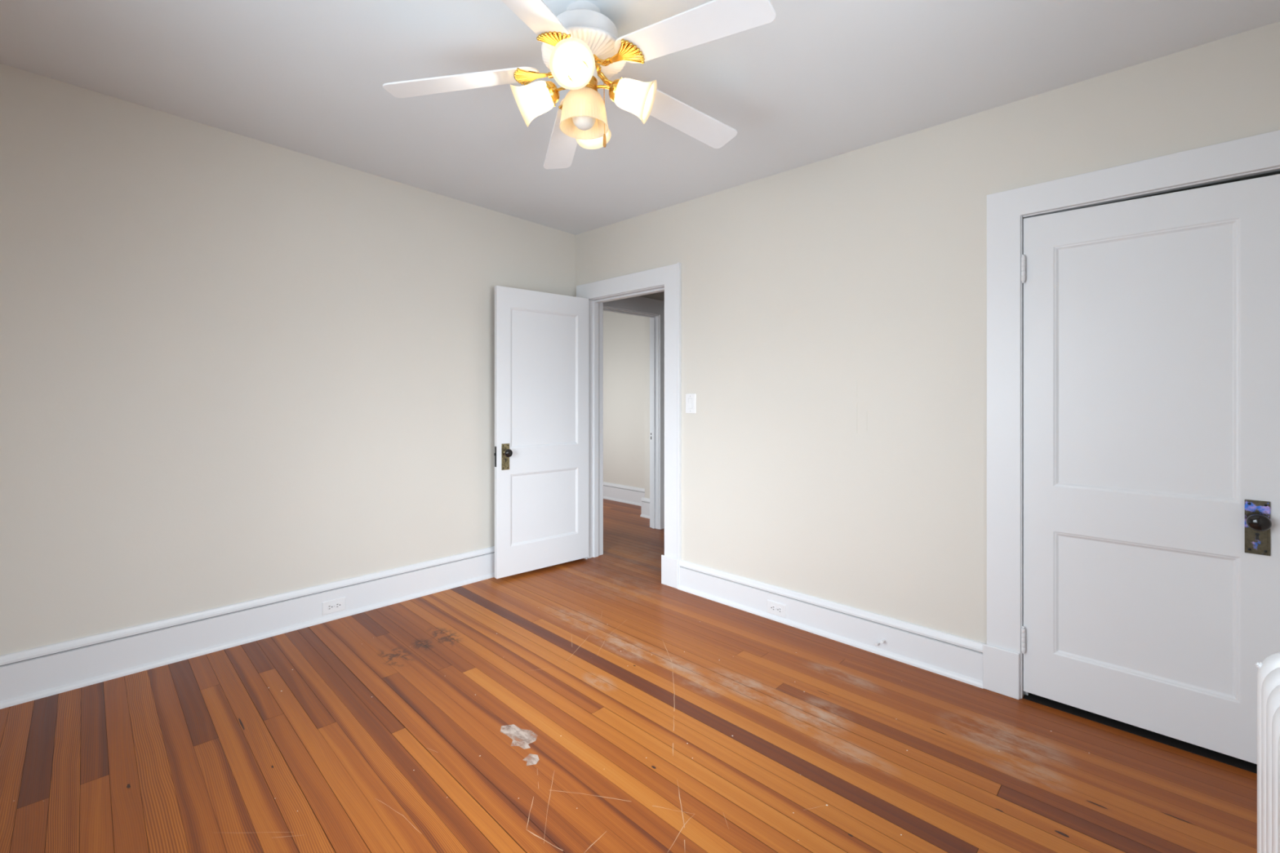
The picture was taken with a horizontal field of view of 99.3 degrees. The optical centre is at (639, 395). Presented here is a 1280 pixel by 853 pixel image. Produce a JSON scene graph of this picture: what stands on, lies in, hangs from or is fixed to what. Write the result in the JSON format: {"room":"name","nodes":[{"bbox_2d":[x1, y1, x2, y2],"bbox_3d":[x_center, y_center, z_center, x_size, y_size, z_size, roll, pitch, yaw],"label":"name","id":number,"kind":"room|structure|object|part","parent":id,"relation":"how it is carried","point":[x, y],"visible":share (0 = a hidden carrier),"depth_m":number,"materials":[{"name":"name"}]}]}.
{"room":"empty bedroom","nodes":[
{"label":"empty bedroom","id":0,"kind":"room"},
{"bbox_2d":[0,62,575,655],"bbox_3d":[-1.838,-0.055,3.108,0.121,2.750,3.650,0,0,44],"label":"wall","id":1,"kind":"structure","parent":0,"point":[234,368],"depth_m":2.74,"materials":[{"name":"beige paint"}]},
{"bbox_2d":[0,546,494,709],"bbox_3d":[-1.732,1.167,3.108,0.034,0.207,3.497,0,0,44],"label":"baseboard","id":2,"kind":"structure","parent":1,"relation":"attached to","point":[28,675],"depth_m":2.70,"materials":[{"name":"white paint"}]},
{"bbox_2d":[321,596,345,615],"bbox_3d":[-1.739,1.195,3.091,0.009,0.072,0.120,0,0,44],"label":"wall outlet","id":3,"kind":"object","parent":1,"relation":"attached to","point":[339,604],"visible":1,"depth_m":3.09,"materials":[{"name":"white plastic"}]},
{"bbox_2d":[327,604,333,610],"bbox_3d":[-1.751,1.195,3.074,0.003,0.033,0.027,0,0,44],"label":"receptacle","id":4,"kind":"object","parent":3,"relation":"attached to","point":[330,606],"depth_m":3.07,"materials":[{"name":"white plastic"}]},
{"bbox_2d":[335,602,341,608],"bbox_3d":[-1.722,1.195,3.104,0.003,0.033,0.027,0,0,44],"label":"receptacle","id":5,"kind":"object","parent":3,"relation":"attached to","point":[338,605],"depth_m":3.10,"materials":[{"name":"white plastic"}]},
{"bbox_2d":[603,311,649,498],"bbox_3d":[-0.368,-0.055,6.505,2.630,2.750,0.540,0,0,44],"label":"wall","id":6,"kind":"structure","parent":0,"point":[626,337],"depth_m":6.48,"materials":[{"name":"beige paint"}]},
{"bbox_2d":[603,481,649,519],"bbox_3d":[-0.433,1.170,6.447,2.418,0.200,0.434,0,0,44],"label":"baseboard","id":7,"kind":"structure","parent":6,"relation":"attached to","point":[611,491],"depth_m":6.43,"materials":[{"name":"white paint"}]},
{"bbox_2d":[0,498,1257,852],"bbox_3d":[-0.620,1.271,3.338,6.700,0.006,5.582,0,0,44],"label":"floor","id":8,"kind":"structure","parent":0,"point":[597,704],"depth_m":1.96,"materials":[{"name":"brown wood"}]},
{"bbox_2d":[1255,652,1279,852],"bbox_3d":[0.868,0.846,0.573,0.238,0.848,0.861,0,0,44],"label":"radiator","id":9,"kind":"object","parent":8,"relation":"on","point":[1268,670],"visible":1,"depth_m":0.86,"materials":[{"name":"white metal"}]},
{"bbox_2d":[0,0,1279,235],"bbox_3d":[-0.339,-1.379,1.753,4.220,0.302,3.810,0,0,44],"label":"ceiling","id":10,"kind":"structure","parent":0,"point":[823,79],"depth_m":2.17,"materials":[{"name":"white paint"}]},
{"bbox_2d":[382,0,776,168],"bbox_3d":[-0.154,-1.075,1.839,1.280,0.457,1.294,0,0,44],"label":"ceiling fan","id":11,"kind":"object","parent":10,"relation":"hanging from","point":[581,47],"visible":1,"depth_m":1.79,"materials":[{"name":"white wood"}]},
{"bbox_3d":[-0.602,-1.073,1.858,0.523,0.006,0.128,-6,11,1],"label":"blade","id":12,"kind":"part","parent":11,"relation":"part of","materials":[{"name":"white wood"}]},
{"bbox_3d":[-0.359,-1.012,1.857,0.118,0.135,0.138,-21,-1,3],"label":"lamp shade","id":13,"kind":"part","parent":11,"relation":"part of","materials":[{"name":"white glass"}]},
{"bbox_3d":[-0.328,-1.073,1.459,0.128,0.006,0.523,11,10,18],"label":"blade","id":14,"kind":"part","parent":11,"relation":"part of","materials":[{"name":"white laminate"}]},
{"bbox_3d":[-0.308,-1.073,2.243,0.128,0.006,0.523,-12,-3,-17],"label":"blade","id":15,"kind":"part","parent":11,"relation":"part of","materials":[{"name":"white wood"}]},
{"bbox_3d":[-0.257,-1.045,1.851,0.059,0.018,0.010,0,0,3],"label":"lamp arm","id":16,"kind":"part","parent":11,"relation":"part of","materials":[{"name":"gold metal"}]},
{"bbox_3d":[-0.200,-1.012,1.679,0.138,0.135,0.118,0,21,3],"label":"lamp shade","id":17,"kind":"part","parent":11,"relation":"part of","materials":[{"name":"white glass"}]},
{"bbox_3d":[-0.199,-1.018,1.695,0.058,0.058,0.068,0,21,3],"label":"light bulb","id":18,"kind":"part","parent":11,"relation":"part of","materials":[{"name":"white glass"}]},
{"bbox_3d":[-0.190,-0.970,1.848,0.168,0.120,0.168,0,0,44],"label":"lamp shade","id":19,"kind":"part","parent":11,"relation":"part of","materials":[{"name":"beige glass"}]},
{"bbox_3d":[-0.190,-1.264,1.848,0.120,0.078,0.120,0,0,44],"label":"mounting plate","id":20,"kind":"part","parent":11,"relation":"part of","materials":[{"name":"white metal"}]},
{"bbox_3d":[-0.190,-0.952,1.848,0.082,0.091,0.082,0,0,44],"label":"light bulb","id":21,"kind":"part","parent":11,"relation":"part of","materials":[{"name":"white glass"}]},
{"bbox_3d":[-0.181,-1.012,2.016,0.138,0.135,0.118,0,-21,3],"label":"lamp shade","id":22,"kind":"part","parent":11,"relation":"part of","materials":[{"name":"glass"}]},
{"bbox_3d":[-0.132,-0.996,1.848,0.027,0.215,0.004,0,0,0],"label":"pull chain","id":23,"kind":"part","parent":11,"relation":"part of","materials":[{"name":"gold metal"}]},
{"bbox_3d":[-0.123,-1.045,1.844,0.059,0.018,0.010,0,0,3],"label":"lamp arm","id":24,"kind":"part","parent":11,"relation":"part of","materials":[{"name":"gold metal"}]},
{"bbox_3d":[-0.120,-0.868,1.848,0.011,0.045,0.011,0,0,44],"label":"chain pull","id":25,"kind":"part","parent":11,"relation":"part of","materials":[{"name":"orange wood"}]},
{"bbox_3d":[-0.022,-1.012,1.839,0.118,0.135,0.138,21,1,3],"label":"lamp shade","id":26,"kind":"part","parent":11,"relation":"part of","materials":[{"name":"white glass"}]},
{"bbox_3d":[0.149,-1.073,2.082,0.523,0.006,0.128,8,-15,-34],"label":"blade","id":27,"kind":"part","parent":11,"relation":"part of","materials":[{"name":"white laminate"}]},
{"bbox_3d":[0.137,-1.073,1.597,0.523,0.006,0.128,8,-6,37],"label":"blade","id":28,"kind":"part","parent":11,"relation":"part of","materials":[{"name":"white laminate"}]},
{"bbox_2d":[640,291,664,301],"bbox_3d":[-0.084,-0.055,4.994,0.110,2.750,1.220,0,0,44],"label":"wall","id":29,"kind":"structure","parent":0,"point":[660,295],"depth_m":5.16,"materials":[{"name":"beige paint"}]},
{"bbox_2d":[603,296,664,529],"bbox_3d":[-0.125,0.180,4.938,0.134,2.180,1.002,0,0,44],"label":"trim","id":30,"kind":"structure","parent":29,"relation":"attached to","point":[653,308],"depth_m":5.19,"materials":[{"name":"white paint"}]},
{"bbox_2d":[575,21,1279,644],"bbox_3d":[0.941,-0.055,3.038,4.190,2.750,0.142,0,0,44],"label":"wall","id":31,"kind":"structure","parent":0,"point":[834,308],"depth_m":2.72,"materials":[{"name":"beige paint"}]},
{"bbox_2d":[493,285,588,578],"bbox_3d":[-0.695,0.247,3.961,0.105,1.998,0.775,0,0,44],"label":"door","id":32,"kind":"structure","parent":31,"relation":"in","point":[541,453],"depth_m":3.93,"materials":[{"name":"white paint"}]},
{"bbox_3d":[-0.895,0.390,3.705,0.033,0.056,0.056,0,0,44],"label":"knob","id":33,"kind":"part","parent":32,"relation":"part of","materials":[{"name":"metal"}]},
{"bbox_2d":[576,262,681,588],"bbox_3d":[-0.071,0.196,4.011,1.076,2.148,0.178,0,0,44],"label":"trim","id":34,"kind":"structure","parent":31,"relation":"attached to","point":[668,279],"depth_m":3.70,"materials":[{"name":"white paint"}]},
{"bbox_2d":[685,393,696,413],"bbox_3d":[0.327,0.050,3.534,0.085,0.128,0.011,0,0,44],"label":"light switch","id":35,"kind":"object","parent":31,"relation":"attached to","point":[691,398],"visible":1,"depth_m":3.53,"materials":[{"name":"white plastic"}]},
{"bbox_2d":[767,600,786,617],"bbox_3d":[0.771,1.204,3.075,0.120,0.072,0.009,0,0,44],"label":"wall outlet","id":36,"kind":"object","parent":31,"relation":"attached to","point":[773,607],"visible":1,"depth_m":3.07,"materials":[{"name":"white plastic"}]},
{"bbox_2d":[770,604,775,611],"bbox_3d":[0.755,1.204,3.087,0.027,0.033,0.003,0,0,44],"label":"receptacle","id":37,"kind":"object","parent":36,"relation":"attached to","point":[772,606],"depth_m":3.09,"materials":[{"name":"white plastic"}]},
{"bbox_2d":[777,607,781,613],"bbox_3d":[0.784,1.204,3.058,0.027,0.033,0.003,0,0,44],"label":"receptacle","id":38,"kind":"object","parent":36,"relation":"attached to","point":[779,609],"depth_m":3.06,"materials":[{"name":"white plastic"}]},
{"bbox_2d":[677,560,985,688],"bbox_3d":[0.879,1.177,2.978,1.737,0.186,0.034,0,0,44],"label":"baseboard","id":39,"kind":"structure","parent":31,"relation":"attached to","point":[947,655],"depth_m":2.79,"materials":[{"name":"white paint"}]},
{"bbox_2d":[875,639,885,645],"bbox_3d":[1.173,1.206,2.659,0.047,0.041,0.043,0,0,44],"label":"door stop","id":40,"kind":"object","parent":31,"relation":"attached to","point":[881,642],"visible":1,"depth_m":2.66,"materials":[{"name":"white plastic"}]},
{"bbox_2d":[982,129,1279,699],"bbox_3d":[1.907,0.199,2.074,1.002,2.142,0.178,0,0,44],"label":"trim","id":41,"kind":"structure","parent":31,"relation":"attached to","point":[1258,154],"depth_m":2.29,"materials":[{"name":"white paint"}]},
{"bbox_2d":[1021,173,1279,764],"bbox_3d":[1.852,0.247,2.023,0.722,1.984,0.100,0,0,44],"label":"door","id":42,"kind":"structure","parent":31,"relation":"in","point":[1152,324],"depth_m":2.00,"materials":[{"name":"white paint"}]},
{"bbox_3d":[2.039,0.418,1.792,0.056,0.056,0.033,0,0,44],"label":"knob","id":43,"kind":"part","parent":42,"relation":"part of","materials":[{"name":"metal"}]}
]}

